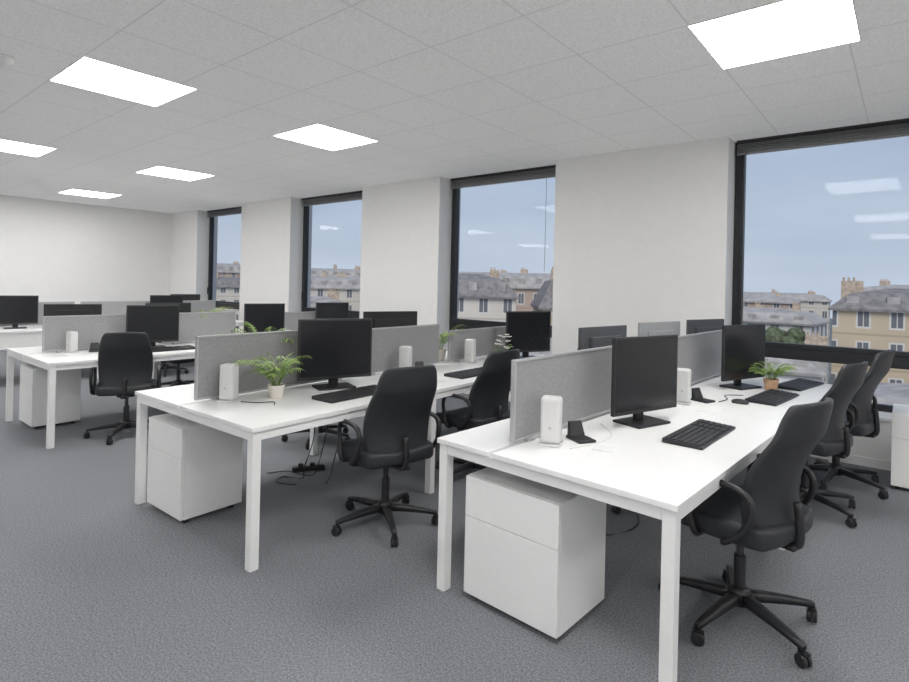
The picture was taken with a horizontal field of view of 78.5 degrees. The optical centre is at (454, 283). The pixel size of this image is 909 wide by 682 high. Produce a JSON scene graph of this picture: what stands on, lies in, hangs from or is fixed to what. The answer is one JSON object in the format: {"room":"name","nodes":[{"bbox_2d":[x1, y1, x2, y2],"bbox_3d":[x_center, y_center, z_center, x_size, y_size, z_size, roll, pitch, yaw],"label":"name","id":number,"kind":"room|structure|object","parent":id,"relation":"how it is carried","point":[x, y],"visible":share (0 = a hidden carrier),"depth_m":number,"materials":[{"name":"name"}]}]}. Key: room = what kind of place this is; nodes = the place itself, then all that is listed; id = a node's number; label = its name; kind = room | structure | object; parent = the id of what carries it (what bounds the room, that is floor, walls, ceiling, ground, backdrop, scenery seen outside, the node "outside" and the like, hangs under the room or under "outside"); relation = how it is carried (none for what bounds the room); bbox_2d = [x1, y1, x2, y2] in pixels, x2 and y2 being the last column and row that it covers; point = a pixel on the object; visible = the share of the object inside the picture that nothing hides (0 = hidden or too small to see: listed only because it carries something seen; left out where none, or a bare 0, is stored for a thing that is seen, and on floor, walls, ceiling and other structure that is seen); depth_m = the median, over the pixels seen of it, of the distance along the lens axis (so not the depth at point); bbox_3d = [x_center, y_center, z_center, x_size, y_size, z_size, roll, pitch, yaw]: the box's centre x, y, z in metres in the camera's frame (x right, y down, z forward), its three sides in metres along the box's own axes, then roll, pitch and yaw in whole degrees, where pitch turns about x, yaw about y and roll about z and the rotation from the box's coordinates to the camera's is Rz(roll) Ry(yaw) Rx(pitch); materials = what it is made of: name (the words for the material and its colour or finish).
{"room":"open-plan office","nodes":[
{"label":"open-plan office","id":0,"kind":"room"},
{"bbox_2d":[0,195,171,345],"bbox_3d":[-10.016,-0.244,10.494,0.200,3.150,9.950,1,0,39],"label":"wall","id":1,"kind":"structure","parent":0,"point":[52,251],"depth_m":12.36,"materials":[{"name":"paint"}]},
{"bbox_2d":[0,344,41,349],"bbox_3d":[-10.068,1.290,10.306,0.012,0.080,9.238,1,0,39],"label":"baseboard","id":2,"kind":"structure","parent":1,"relation":"attached to","point":[25,345],"depth_m":11.53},
{"bbox_2d":[0,350,908,681],"bbox_3d":[-2.704,1.559,4.477,19.200,0.120,9.950,1,0,39],"label":"floor","id":3,"kind":"structure","parent":0,"point":[97,584],"depth_m":2.83,"materials":[{"name":"grey carpet"}]},
{"bbox_2d":[19,364,80,428],"bbox_3d":[-4.254,1.158,5.849,0.450,0.610,0.422,1,0,39],"label":"drawer pedestal","id":4,"kind":"object","parent":3,"relation":"on","point":[33,379],"visible":0.94,"depth_m":5.71,"materials":[{"name":"white laminate"}]},
{"bbox_2d":[5,342,194,448],"bbox_3d":[-2.916,1.109,6.953,1.460,0.770,4.000,1,0,39],"label":"desk","id":5,"kind":"object","parent":3,"relation":"on","point":[52,361],"visible":0.3,"depth_m":5.45,"materials":[{"name":"white laminate"}]},
{"bbox_2d":[64,331,79,352],"bbox_3d":[-3.890,0.593,5.653,0.099,0.216,0.099,1,0,19],"label":"computer","id":6,"kind":"object","parent":5,"relation":"on","point":[71,336],"visible":1,"depth_m":5.62,"materials":[{"name":"white plastic"}]},
{"bbox_2d":[43,304,101,315],"bbox_3d":[-4.119,0.459,6.002,0.521,0.474,0.181,1,0,-31],"label":"computer monitor","id":7,"kind":"object","parent":5,"relation":"on","point":[49,309],"visible":0.28,"depth_m":5.99,"materials":[{"name":"black plastic"}]},
{"bbox_2d":[42,314,125,352],"bbox_3d":[-3.806,0.518,5.928,0.060,0.370,0.970,1,0,39],"label":"divider","id":8,"kind":"object","parent":5,"relation":"on","point":[90,329],"visible":0.49,"depth_m":5.80,"materials":[{"name":"fabric"}]},
{"bbox_2d":[126,305,179,347],"bbox_3d":[-3.363,0.476,6.200,0.521,0.474,0.181,1,0,-36],"label":"computer monitor","id":9,"kind":"object","parent":5,"relation":"on","point":[160,323],"visible":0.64,"depth_m":6.19,"materials":[{"name":"black plastic"}]},
{"bbox_2d":[145,303,190,342],"bbox_3d":[-3.482,0.473,6.779,0.181,0.474,0.521,1,0,44],"label":"computer monitor","id":10,"kind":"object","parent":5,"relation":"on","point":[184,307],"visible":0.2,"depth_m":6.88,"materials":[{"name":"black plastic"}]},
{"bbox_2d":[152,345,194,351],"bbox_3d":[-3.105,0.706,6.016,0.200,0.027,0.580,1,0,39],"label":"keyboard","id":11,"kind":"object","parent":5,"relation":"on","point":[184,347],"visible":0.79,"depth_m":6.02,"materials":[{"name":"black plastic"}]},
{"bbox_2d":[162,311,235,344],"bbox_3d":[-3.100,0.534,6.791,0.060,0.370,0.900,1,0,39],"label":"divider","id":12,"kind":"object","parent":5,"relation":"on","point":[191,325],"visible":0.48,"depth_m":6.81,"materials":[{"name":"fabric"}]},
{"bbox_2d":[244,303,284,332],"bbox_3d":[-2.489,0.496,7.268,0.521,0.474,0.181,1,0,-36],"label":"computer monitor","id":13,"kind":"object","parent":5,"relation":"on","point":[261,316],"visible":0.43,"depth_m":7.24,"materials":[{"name":"black plastic"}]},
{"bbox_2d":[284,311,315,330],"bbox_3d":[-2.261,0.568,7.816,0.060,0.340,1.250,1,0,39],"label":"divider","id":14,"kind":"object","parent":5,"relation":"on","point":[291,318],"visible":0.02,"depth_m":7.83,"materials":[{"name":"fabric"}]},
{"bbox_2d":[316,302,348,318],"bbox_3d":[-1.794,0.512,8.118,0.521,0.474,0.181,1,0,-41],"label":"computer monitor","id":15,"kind":"object","parent":5,"relation":"on","point":[328,310],"visible":0.45,"depth_m":8.09,"materials":[{"name":"black plastic"}]},
{"bbox_2d":[83,332,160,444],"bbox_3d":[-3.236,0.966,5.438,0.652,1.040,0.674,1,0,-26],"label":"office chair","id":16,"kind":"object","parent":3,"relation":"on","point":[125,359],"visible":0.98,"depth_m":5.24,"materials":[{"name":"black plastic"}]},
{"bbox_2d":[0,320,243,378],"bbox_3d":[-5.615,1.047,9.227,1.460,0.770,4.000,1,0,39],"label":"desk","id":17,"kind":"object","parent":3,"relation":"on","point":[35,330],"visible":0.02,"depth_m":7.77,"materials":[{"name":"white laminate"}]},
{"bbox_2d":[0,295,38,328],"bbox_3d":[-6.331,0.408,8.021,0.521,0.474,0.181,1,0,-41],"label":"computer monitor","id":18,"kind":"object","parent":17,"relation":"on","point":[15,310],"visible":1,"depth_m":8.02,"materials":[{"name":"black plastic"}]},
{"bbox_2d":[0,301,74,326],"bbox_3d":[-6.407,0.459,8.291,0.060,0.370,1.270,1,0,39],"label":"divider","id":19,"kind":"object","parent":17,"relation":"on","point":[40,304],"visible":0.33,"depth_m":8.43,"materials":[{"name":"fabric"}]},
{"bbox_2d":[80,301,149,314],"bbox_3d":[-5.600,0.477,9.277,0.060,0.370,1.120,1,0,39],"label":"divider","id":20,"kind":"object","parent":17,"relation":"on","point":[108,307],"visible":0.19,"depth_m":9.22,"materials":[{"name":"fabric"}]},
{"bbox_2d":[150,295,182,302],"bbox_3d":[-5.001,0.439,9.646,0.521,0.474,0.181,1,0,-41],"label":"computer monitor","id":21,"kind":"object","parent":17,"relation":"on","point":[153,298],"visible":0.28,"depth_m":9.62,"materials":[{"name":"black plastic"}]},
{"bbox_2d":[170,294,199,300],"bbox_3d":[-5.058,0.437,10.458,0.521,0.474,0.181,1,0,-41],"label":"computer monitor","id":22,"kind":"object","parent":17,"relation":"on","point":[185,296],"visible":0.17,"depth_m":10.51,"materials":[{"name":"black plastic"}]},
{"bbox_2d":[183,300,215,311],"bbox_3d":[-4.865,0.494,10.175,0.060,0.370,1.000,1,0,39],"label":"divider","id":23,"kind":"object","parent":17,"relation":"on","point":[196,305],"visible":0.16,"depth_m":10.35,"materials":[{"name":"fabric"}]},
{"bbox_2d":[161,362,188,376],"bbox_3d":[-4.665,0.934,8.932,0.674,1.040,0.652,1,0,44],"label":"office chair","id":24,"kind":"object","parent":3,"relation":"on","point":[165,366],"visible":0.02,"depth_m":8.94,"materials":[{"name":"black plastic"}]},
{"bbox_2d":[160,358,194,386],"bbox_3d":[-3.796,0.954,7.713,0.674,1.040,0.652,1,0,34],"label":"office chair","id":25,"kind":"object","parent":3,"relation":"on","point":[178,381],"visible":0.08,"depth_m":7.62,"materials":[{"name":"black plastic"}]},
{"bbox_2d":[147,413,242,522],"bbox_3d":[-1.768,1.215,3.793,0.470,0.610,0.422,1,0,38],"label":"drawer pedestal","id":26,"kind":"object","parent":3,"relation":"on","point":[195,469],"visible":0.92,"depth_m":3.62,"materials":[{"name":"white metal"}]},
{"bbox_2d":[292,462,324,471],"bbox_3d":[-1.202,1.503,4.574,0.260,0.060,0.050,1,0,-21],"label":"power strip","id":27,"kind":"object","parent":3,"relation":"on","point":[312,466],"visible":1,"depth_m":4.55,"materials":[{"name":"black plastic"}]},
{"bbox_2d":[281,424,349,449],"bbox_3d":[-1.297,1.011,5.473,0.674,1.040,0.652,1,0,39],"label":"office chair","id":28,"kind":"object","parent":3,"relation":"on","point":[321,429],"visible":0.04,"depth_m":5.38,"materials":[{"name":"black plastic"}]},
{"bbox_2d":[135,351,542,572],"bbox_3d":[-0.408,1.166,4.953,1.440,0.770,4.000,1,0,38],"label":"desk","id":29,"kind":"object","parent":3,"relation":"on","point":[296,410],"visible":0.44,"depth_m":3.51,"materials":[{"name":"white laminate"}]},
{"bbox_2d":[216,363,240,402],"bbox_3d":[-1.452,0.637,3.580,0.110,0.240,0.110,1,0,14],"label":"computer","id":30,"kind":"object","parent":29,"relation":"on","point":[229,373],"visible":0.98,"depth_m":3.54,"materials":[{"name":"white plastic"}]},
{"bbox_2d":[213,321,297,345],"bbox_3d":[-1.464,0.531,4.313,0.810,0.450,0.925,1,0,-34],"label":"potted plant","id":31,"kind":"object","parent":29,"relation":"on","point":[247,323],"visible":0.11,"depth_m":4.42,"materials":[{"name":"green plant"}]},
{"bbox_2d":[194,330,342,399],"bbox_3d":[-1.236,0.552,4.025,0.060,0.420,1.300,1,0,38],"label":"divider","id":32,"kind":"object","parent":29,"relation":"on","point":[211,351],"visible":0.52,"depth_m":3.76,"materials":[{"name":"fabric"}]},
{"bbox_2d":[231,352,311,398],"bbox_3d":[-1.164,0.614,3.708,0.480,0.299,0.589,1,0,39],"label":"potted plant","id":33,"kind":"object","parent":29,"relation":"on","point":[276,390],"visible":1,"depth_m":3.67,"materials":[{"name":"green plant"}]},
{"bbox_2d":[267,424,328,475],"bbox_3d":[-1.214,1.233,4.429,0.566,0.602,0.106,1,0,16],"label":"power cable","id":34,"kind":"object","parent":29,"relation":"hanging from","point":[328,424],"visible":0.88,"depth_m":4.38,"materials":[{"name":"black plastic"}]},
{"bbox_2d":[297,318,371,390],"bbox_3d":[-0.888,0.515,4.126,0.560,0.510,0.195,1,0,-31],"label":"computer monitor","id":35,"kind":"object","parent":29,"relation":"on","point":[337,348],"visible":1,"depth_m":4.09,"materials":[{"name":"black plastic"}]},
{"bbox_2d":[312,384,376,403],"bbox_3d":[-0.694,0.761,3.862,0.200,0.027,0.580,1,0,37],"label":"keyboard","id":36,"kind":"object","parent":29,"relation":"on","point":[353,393],"visible":0.79,"depth_m":3.76,"materials":[{"name":"black plastic"}]},
{"bbox_2d":[363,311,416,327],"bbox_3d":[-0.605,0.521,5.321,0.560,0.510,0.195,1,0,-31],"label":"computer monitor","id":37,"kind":"object","parent":29,"relation":"on","point":[380,319],"visible":0.18,"depth_m":5.32,"materials":[{"name":"black plastic"}]},
{"bbox_2d":[371,324,439,375],"bbox_3d":[-0.471,0.582,5.001,0.060,0.395,1.020,1,0,38],"label":"divider","id":38,"kind":"object","parent":29,"relation":"on","point":[423,339],"visible":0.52,"depth_m":4.99,"materials":[{"name":"fabric"}]},
{"bbox_2d":[399,346,411,366],"bbox_3d":[-0.424,0.660,4.806,0.110,0.240,0.110,1,0,19],"label":"computer","id":39,"kind":"object","parent":29,"relation":"on","point":[405,352],"visible":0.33,"depth_m":4.77,"materials":[{"name":"white plastic"}]},
{"bbox_2d":[439,324,466,360],"bbox_3d":[-0.159,0.601,5.686,0.525,0.372,0.592,1,0,-32],"label":"potted plant","id":40,"kind":"object","parent":29,"relation":"on","point":[442,351],"visible":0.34,"depth_m":5.64,"materials":[{"name":"green plant"}]},
{"bbox_2d":[444,367,481,378],"bbox_3d":[0.170,0.780,4.886,0.200,0.027,0.580,1,0,39],"label":"keyboard","id":41,"kind":"object","parent":29,"relation":"on","point":[463,374],"visible":0.63,"depth_m":4.74,"materials":[{"name":"black plastic"}]},
{"bbox_2d":[463,339,476,363],"bbox_3d":[0.156,0.674,5.546,0.110,0.240,0.110,1,0,24],"label":"computer","id":42,"kind":"object","parent":29,"relation":"on","point":[470,344],"visible":1,"depth_m":5.51,"materials":[{"name":"white plastic"}]},
{"bbox_2d":[447,326,505,361],"bbox_3d":[0.308,0.637,5.996,0.060,0.320,1.190,1,0,38],"label":"divider","id":43,"kind":"object","parent":29,"relation":"on","point":[485,338],"visible":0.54,"depth_m":5.90,"materials":[{"name":"fabric"}]},
{"bbox_2d":[505,311,550,358],"bbox_3d":[0.787,0.553,6.013,0.560,0.510,0.195,1,0,-26],"label":"computer monitor","id":44,"kind":"object","parent":29,"relation":"on","point":[529,331],"visible":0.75,"depth_m":5.98,"materials":[{"name":"black plastic"}]},
{"bbox_2d":[331,365,440,546],"bbox_3d":[-0.462,1.019,3.578,0.665,1.061,0.687,1,0,-36],"label":"office chair","id":45,"kind":"object","parent":3,"relation":"on","point":[398,412],"visible":1,"depth_m":3.39,"materials":[{"name":"black plastic"}]},
{"bbox_2d":[436,349,519,474],"bbox_3d":[0.161,1.034,4.489,0.687,1.061,0.665,1,0,44],"label":"office chair","id":46,"kind":"object","parent":3,"relation":"on","point":[487,402],"visible":0.68,"depth_m":4.29,"materials":[{"name":"black plastic"}]},
{"bbox_2d":[464,467,605,638],"bbox_3d":[0.396,1.264,2.747,0.535,0.610,0.442,1,0,42],"label":"drawer pedestal","id":47,"kind":"object","parent":3,"relation":"on","point":[534,552],"visible":0.95,"depth_m":2.56,"materials":[{"name":"white metal"}]},
{"bbox_2d":[437,375,834,681],"bbox_3d":[1.584,1.212,3.786,1.220,0.770,3.660,1,0,42],"label":"desk","id":48,"kind":"object","parent":3,"relation":"on","point":[650,476],"visible":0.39,"depth_m":2.63,"materials":[{"name":"white laminate"}]},
{"bbox_2d":[538,395,562,447],"bbox_3d":[0.482,0.681,2.771,0.110,0.240,0.110,1,0,19],"label":"computer","id":49,"kind":"object","parent":48,"relation":"on","point":[551,405],"visible":1,"depth_m":2.73,"materials":[{"name":"white plastic"}]},
{"bbox_2d":[510,345,611,442],"bbox_3d":[0.813,0.599,3.317,0.061,0.420,1.570,1,0,42],"label":"divider","id":50,"kind":"object","parent":48,"relation":"on","point":[582,378],"visible":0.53,"depth_m":3.06,"materials":[{"name":"fabric"}]},
{"bbox_2d":[566,420,595,443],"bbox_3d":[0.650,0.763,2.862,0.100,0.085,0.132,1,0,-21],"label":"dock","id":51,"kind":"object","parent":48,"relation":"on","point":[575,432],"visible":1,"depth_m":2.89,"materials":[{"name":"black plastic"}]},
{"bbox_2d":[578,325,626,349],"bbox_3d":[1.071,0.560,3.941,0.560,0.510,0.195,1,0,-41],"label":"computer monitor","id":52,"kind":"object","parent":48,"relation":"on","point":[601,336],"visible":0.32,"depth_m":3.88,"materials":[{"name":"grey plastic"}]},
{"bbox_2d":[591,444,619,453],"bbox_3d":[0.735,0.803,2.704,0.120,0.008,0.090,1,0,24],"label":"note card","id":53,"kind":"object","parent":48,"relation":"on","point":[611,449],"visible":1,"depth_m":2.69,"materials":[{"name":"paper"}]},
{"bbox_2d":[611,335,677,428],"bbox_3d":[1.102,0.560,3.258,0.560,0.510,0.195,1,0,-33],"label":"computer monitor","id":54,"kind":"object","parent":48,"relation":"on","point":[644,368],"visible":1,"depth_m":3.21,"materials":[{"name":"black plastic"}]},
{"bbox_2d":[638,321,679,335],"bbox_3d":[1.714,0.574,4.601,0.560,0.510,0.195,1,0,-36],"label":"computer monitor","id":55,"kind":"object","parent":48,"relation":"on","point":[673,327],"visible":0.23,"depth_m":4.58,"materials":[{"name":"grey plastic"}]},
{"bbox_2d":[677,368,691,404],"bbox_3d":[1.577,0.706,3.840,0.110,0.240,0.110,1,0,29],"label":"computer","id":56,"kind":"object","parent":48,"relation":"on","point":[683,374],"visible":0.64,"depth_m":3.80,"materials":[{"name":"white plastic"}]},
{"bbox_2d":[662,419,735,449],"bbox_3d":[1.331,0.807,3.006,0.200,0.027,0.580,1,0,41],"label":"keyboard","id":57,"kind":"object","parent":48,"relation":"on","point":[699,434],"visible":1,"depth_m":2.94,"materials":[{"name":"black plastic"}]},
{"bbox_2d":[677,330,721,383],"bbox_3d":[1.920,0.624,4.534,0.060,0.420,1.600,1,0,42],"label":"divider","id":58,"kind":"object","parent":48,"relation":"on","point":[700,353],"visible":0.39,"depth_m":4.71,"materials":[{"name":"fabric"}]},
{"bbox_2d":[691,387,714,403],"bbox_3d":[1.753,0.788,3.925,0.100,0.085,0.132,1,0,-31],"label":"dock","id":59,"kind":"object","parent":48,"relation":"on","point":[697,396],"visible":0.94,"depth_m":3.94,"materials":[{"name":"black plastic"}]},
{"bbox_2d":[686,319,723,374],"bbox_3d":[2.358,0.589,5.184,0.560,0.510,0.195,1,0,-33],"label":"computer monitor","id":60,"kind":"object","parent":48,"relation":"on","point":[694,326],"visible":0.24,"depth_m":5.15,"materials":[{"name":"black plastic"}]},
{"bbox_2d":[695,405,724,413],"bbox_3d":[1.678,0.828,3.651,0.148,0.002,0.210,1,0,34],"label":"paper sheet","id":61,"kind":"object","parent":48,"relation":"on","point":[708,409],"visible":1,"depth_m":3.65,"materials":[{"name":"white paper"}]},
{"bbox_2d":[719,324,765,389],"bbox_3d":[2.333,0.589,4.526,0.560,0.510,0.195,1,0,-31],"label":"computer monitor","id":62,"kind":"object","parent":48,"relation":"on","point":[743,346],"visible":0.94,"depth_m":4.48,"materials":[{"name":"black plastic"}]},
{"bbox_2d":[745,389,798,405],"bbox_3d":[2.332,0.830,4.072,0.580,0.027,0.200,1,0,-45],"label":"keyboard","id":63,"kind":"object","parent":48,"relation":"on","point":[771,397],"visible":0.99,"depth_m":4.00,"materials":[{"name":"black plastic"}]},
{"bbox_2d":[748,361,799,389],"bbox_3d":[2.534,0.735,4.409,0.313,0.226,0.410,1,0,-26],"label":"potted plant","id":64,"kind":"object","parent":48,"relation":"on","point":[771,382],"visible":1,"depth_m":4.39,"materials":[{"name":"green plant"}]},
{"bbox_2d":[778,378,823,390],"bbox_3d":[2.885,0.843,4.653,0.580,0.027,0.200,1,0,-41],"label":"keyboard","id":65,"kind":"object","parent":48,"relation":"on","point":[799,384],"visible":0.98,"depth_m":4.59,"materials":[{"name":"black plastic"}]},
{"bbox_2d":[658,397,833,668],"bbox_3d":[1.338,1.042,2.620,0.688,1.097,0.711,1,0,-36],"label":"office chair","id":66,"kind":"object","parent":3,"relation":"on","point":[766,513],"visible":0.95,"depth_m":2.42,"materials":[{"name":"black plastic"}]},
{"bbox_2d":[799,361,868,527],"bbox_3d":[2.522,1.072,4.003,0.685,1.092,0.708,1,0,-37],"label":"office chair","id":67,"kind":"object","parent":3,"relation":"on","point":[837,441],"visible":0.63,"depth_m":3.78,"materials":[{"name":"black plastic"}]},
{"bbox_2d":[808,350,894,499],"bbox_3d":[3.098,1.070,4.512,0.704,1.123,0.728,1,0,-43],"label":"office chair","id":68,"kind":"object","parent":3,"relation":"on","point":[866,424],"visible":0.72,"depth_m":4.29,"materials":[{"name":"black plastic"}]},
{"bbox_2d":[891,403,908,489],"bbox_3d":[3.817,1.343,4.487,0.450,0.610,0.502,1,0,39],"label":"drawer pedestal","id":69,"kind":"object","parent":3,"relation":"on","point":[900,413],"visible":1,"depth_m":4.41,"materials":[{"name":"white metal"}]},
{"bbox_2d":[0,0,908,212],"bbox_3d":[-2.629,-1.711,4.477,19.200,0.120,9.950,1,0,39],"label":"ceiling","id":70,"kind":"structure","parent":0,"point":[449,89],"depth_m":4.52,"materials":[{"name":"tile"}]},
{"bbox_2d":[0,53,14,64],"bbox_3d":[-3.341,-1.644,4.083,0.180,0.045,0.180,1,0,39],"label":"smoke detector","id":71,"kind":"object","parent":70,"relation":"attached to","point":[5,59],"visible":1,"depth_m":4.07,"materials":[{"name":"white plastic"}]},
{"bbox_2d":[0,139,56,156],"bbox_3d":[-5.591,-1.715,6.946,0.810,0.006,0.840,1,0,39],"label":"recessed light","id":72,"kind":"object","parent":70,"relation":"in","point":[9,146],"visible":1,"depth_m":7.04,"materials":[{"name":"white plastic"}]},
{"bbox_2d":[58,189,120,198],"bbox_3d":[-7.110,-1.750,10.852,0.810,0.006,0.840,1,0,39],"label":"recessed light","id":73,"kind":"object","parent":70,"relation":"in","point":[70,191],"visible":1,"depth_m":10.83,"materials":[{"name":"white plastic"}]},
{"bbox_2d":[49,56,197,106],"bbox_3d":[-2.736,-1.650,4.609,0.810,0.006,0.840,1,0,39],"label":"recessed light","id":74,"kind":"object","parent":70,"relation":"in","point":[87,73],"visible":1,"depth_m":4.56,"materials":[{"name":"white plastic"}]},
{"bbox_2d":[136,166,214,180],"bbox_3d":[-4.286,-1.685,8.540,0.810,0.006,0.840,1,0,39],"label":"recessed light","id":75,"kind":"object","parent":70,"relation":"in","point":[162,171],"visible":1,"depth_m":8.51,"materials":[{"name":"white plastic"}]},
{"bbox_2d":[272,123,377,150],"bbox_3d":[-1.432,-1.620,6.203,0.810,0.006,0.840,1,0,39],"label":"recessed light","id":76,"kind":"object","parent":70,"relation":"in","point":[317,135],"visible":1,"depth_m":6.16,"materials":[{"name":"white plastic"}]},
{"bbox_2d":[686,0,861,69],"bbox_3d":[1.979,-1.542,3.424,0.810,0.006,0.840,1,0,39],"label":"recessed light","id":77,"kind":"object","parent":70,"relation":"in","point":[782,28],"visible":1,"depth_m":3.39,"materials":[{"name":"white plastic"}]},
{"bbox_2d":[170,137,891,460],"bbox_3d":[0.325,-0.008,8.133,18.800,3.150,0.500,1,0,39],"label":"wall","id":78,"kind":"structure","parent":0,"point":[643,235],"depth_m":6.82,"materials":[{"name":"paint"}]},
{"bbox_2d":[207,206,241,331],"bbox_3d":[-5.191,-0.349,12.557,1.950,2.720,0.390,1,0,39],"label":"window","id":79,"kind":"structure","parent":78,"relation":"in","point":[235,210],"depth_m":13.16,"materials":[{"name":"black metal"}]},
{"bbox_2d":[207,208,241,216],"bbox_3d":[-5.119,-1.611,12.609,1.890,0.110,0.055,1,0,39],"label":"blind","id":80,"kind":"object","parent":79,"relation":"attached to","point":[227,211],"depth_m":12.71,"materials":[{"name":"black fabric"}]},
{"bbox_2d":[301,190,361,318],"bbox_3d":[-2.266,-0.282,10.162,2.050,2.720,0.390,1,0,39],"label":"window","id":81,"kind":"structure","parent":78,"relation":"in","point":[356,195],"depth_m":10.78,"materials":[{"name":"black metal"}]},
{"bbox_2d":[302,193,361,206],"bbox_3d":[-2.195,-1.544,10.215,1.990,0.110,0.055,1,0,39],"label":"blind","id":82,"kind":"object","parent":81,"relation":"attached to","point":[318,200],"depth_m":10.27,"materials":[{"name":"black fabric"}]},
{"bbox_2d":[449,165,555,337],"bbox_3d":[0.616,-0.216,7.803,1.940,2.720,0.390,1,0,39],"label":"window","id":83,"kind":"structure","parent":78,"relation":"in","point":[543,172],"depth_m":8.26,"materials":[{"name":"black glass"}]},
{"bbox_2d":[451,168,555,188],"bbox_3d":[0.687,-1.478,7.855,1.880,0.110,0.055,1,0,39],"label":"blind","id":84,"kind":"object","parent":83,"relation":"attached to","point":[492,178],"depth_m":7.83,"materials":[{"name":"black fabric"}]},
{"bbox_2d":[465,391,890,470],"bbox_3d":[0.128,1.523,7.935,18.800,0.080,0.012,1,0,39],"label":"baseboard","id":85,"kind":"structure","parent":78,"relation":"attached to","point":[852,459],"depth_m":5.01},
{"bbox_2d":[732,118,908,421],"bbox_3d":[3.700,-0.145,5.288,1.980,2.720,0.406,1,0,39],"label":"window","id":86,"kind":"structure","parent":78,"relation":"in","point":[900,127],"depth_m":5.56,"materials":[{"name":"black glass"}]},
{"bbox_2d":[737,123,908,155],"bbox_3d":[3.766,-1.407,5.335,1.920,0.110,0.055,1,0,39],"label":"blind","id":87,"kind":"object","parent":86,"relation":"attached to","point":[743,147],"depth_m":5.44,"materials":[{"name":"black fabric"}]},
{"label":"outside","id":88,"kind":"structure","parent":0,"visible":0},
{"bbox_2d":[828,318,831,383],"bbox_3d":[103.627,22.185,245.607,650.000,0.500,488.000,1,0,39],"label":"ground","id":89,"kind":"structure","parent":88,"point":[830,341],"depth_m":212.09,"materials":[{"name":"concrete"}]},
{"bbox_2d":[216,272,239,319],"bbox_3d":[-44.925,8.058,106.392,18.600,20.954,10.600,1,0,-21],"label":"apartment building","id":90,"kind":"structure","parent":89,"relation":"on","point":[227,287],"depth_m":102.47,"materials":[{"name":"stone"}]},
{"bbox_2d":[217,261,239,276],"bbox_3d":[-62.953,5.851,152.200,30.600,24.543,12.600,1,0,-23],"label":"apartment building","id":91,"kind":"structure","parent":89,"relation":"on","point":[233,269],"depth_m":147.43,"materials":[{"name":"stone"}]},
{"bbox_2d":[310,288,340,307],"bbox_3d":[-19.073,9.858,74.866,8.600,18.536,6.600,1,0,-11],"label":"apartment building","id":92,"kind":"structure","parent":89,"relation":"on","point":[333,296],"depth_m":73.75,"materials":[{"name":"stone"}]},
{"bbox_2d":[310,271,359,310],"bbox_3d":[-21.005,8.349,94.567,24.600,21.467,10.600,1,0,-11],"label":"apartment building","id":93,"kind":"structure","parent":89,"relation":"on","point":[348,288],"depth_m":90.23,"materials":[{"name":"stone"}]},
{"bbox_2d":[311,264,360,276],"bbox_3d":[-28.221,7.170,131.508,32.600,23.493,12.600,1,0,-11],"label":"apartment building","id":94,"kind":"structure","parent":89,"relation":"on","point":[355,272],"depth_m":126.72,"materials":[{"name":"stone"}]},
{"bbox_2d":[458,267,518,329],"bbox_3d":[0.445,8.696,57.624,11.600,21.752,9.600,1,0,3],"label":"apartment building","id":95,"kind":"structure","parent":89,"relation":"on","point":[480,296],"depth_m":53.05,"materials":[{"name":"stone"}]},
{"bbox_2d":[459,267,550,310],"bbox_3d":[9.040,8.554,85.485,24.600,22.430,10.600,1,0,7],"label":"apartment building","id":96,"kind":"structure","parent":89,"relation":"on","point":[526,285],"depth_m":80.53,"materials":[{"name":"brick"}]},
{"bbox_2d":[530,267,552,324],"bbox_3d":[13.106,9.011,58.889,9.600,21.702,9.600,1,0,3],"label":"apartment building","id":97,"kind":"structure","parent":89,"relation":"on","point":[543,300],"depth_m":55.35,"materials":[{"name":"stone"}]},
{"bbox_2d":[743,291,800,309],"bbox_3d":[48.613,10.786,94.414,16.600,19.777,10.600,1,0,34],"label":"apartment building","id":98,"kind":"structure","parent":89,"relation":"on","point":[769,301],"depth_m":88.20,"materials":[{"name":"brick"}]},
{"bbox_2d":[765,326,805,343],"bbox_3d":[31.910,12.236,53.474,4.112,16.122,4.170,1,0,39],"label":"street tree","id":99,"kind":"object","parent":89,"relation":"on","point":[773,334],"visible":0.32,"depth_m":53.07,"materials":[{"name":"green plant"}]},
{"bbox_2d":[743,301,829,383],"bbox_3d":[37.692,11.139,68.453,12.600,18.571,9.600,1,0,43],"label":"apartment building","id":100,"kind":"structure","parent":89,"relation":"on","point":[785,319],"depth_m":64.27,"materials":[{"name":"stone"}]},
{"bbox_2d":[743,288,831,383],"bbox_3d":[60.585,10.771,131.139,46.600,20.353,12.600,1,0,35],"label":"apartment building","id":101,"kind":"structure","parent":89,"relation":"on","point":[810,302],"depth_m":115.16,"materials":[{"name":"stone"}]},
{"bbox_2d":[764,332,827,381],"bbox_3d":[23.675,11.917,45.018,10.627,16.375,8.600,1,0,34],"label":"apartment building","id":102,"kind":"structure","parent":89,"relation":"on","point":[810,370],"depth_m":40.15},
{"bbox_2d":[828,277,908,384],"bbox_3d":[43.975,10.055,41.363,26.600,21.026,10.600,1,0,37],"label":"apartment building","id":103,"kind":"structure","parent":89,"relation":"on","point":[874,319],"depth_m":43.89,"materials":[{"name":"stone"}]},
{"bbox_2d":[863,279,908,291],"bbox_3d":[86.549,10.572,77.591,50.600,21.938,12.600,1,0,41],"label":"apartment building","id":104,"kind":"structure","parent":89,"relation":"on","point":[883,284],"depth_m":88.75,"materials":[{"name":"stone"}]},
{"bbox_2d":[871,383,908,404],"bbox_3d":[27.664,12.275,26.239,15.600,15.841,8.600,1,0,36],"label":"apartment building","id":105,"kind":"structure","parent":89,"relation":"on","point":[885,393],"depth_m":28.05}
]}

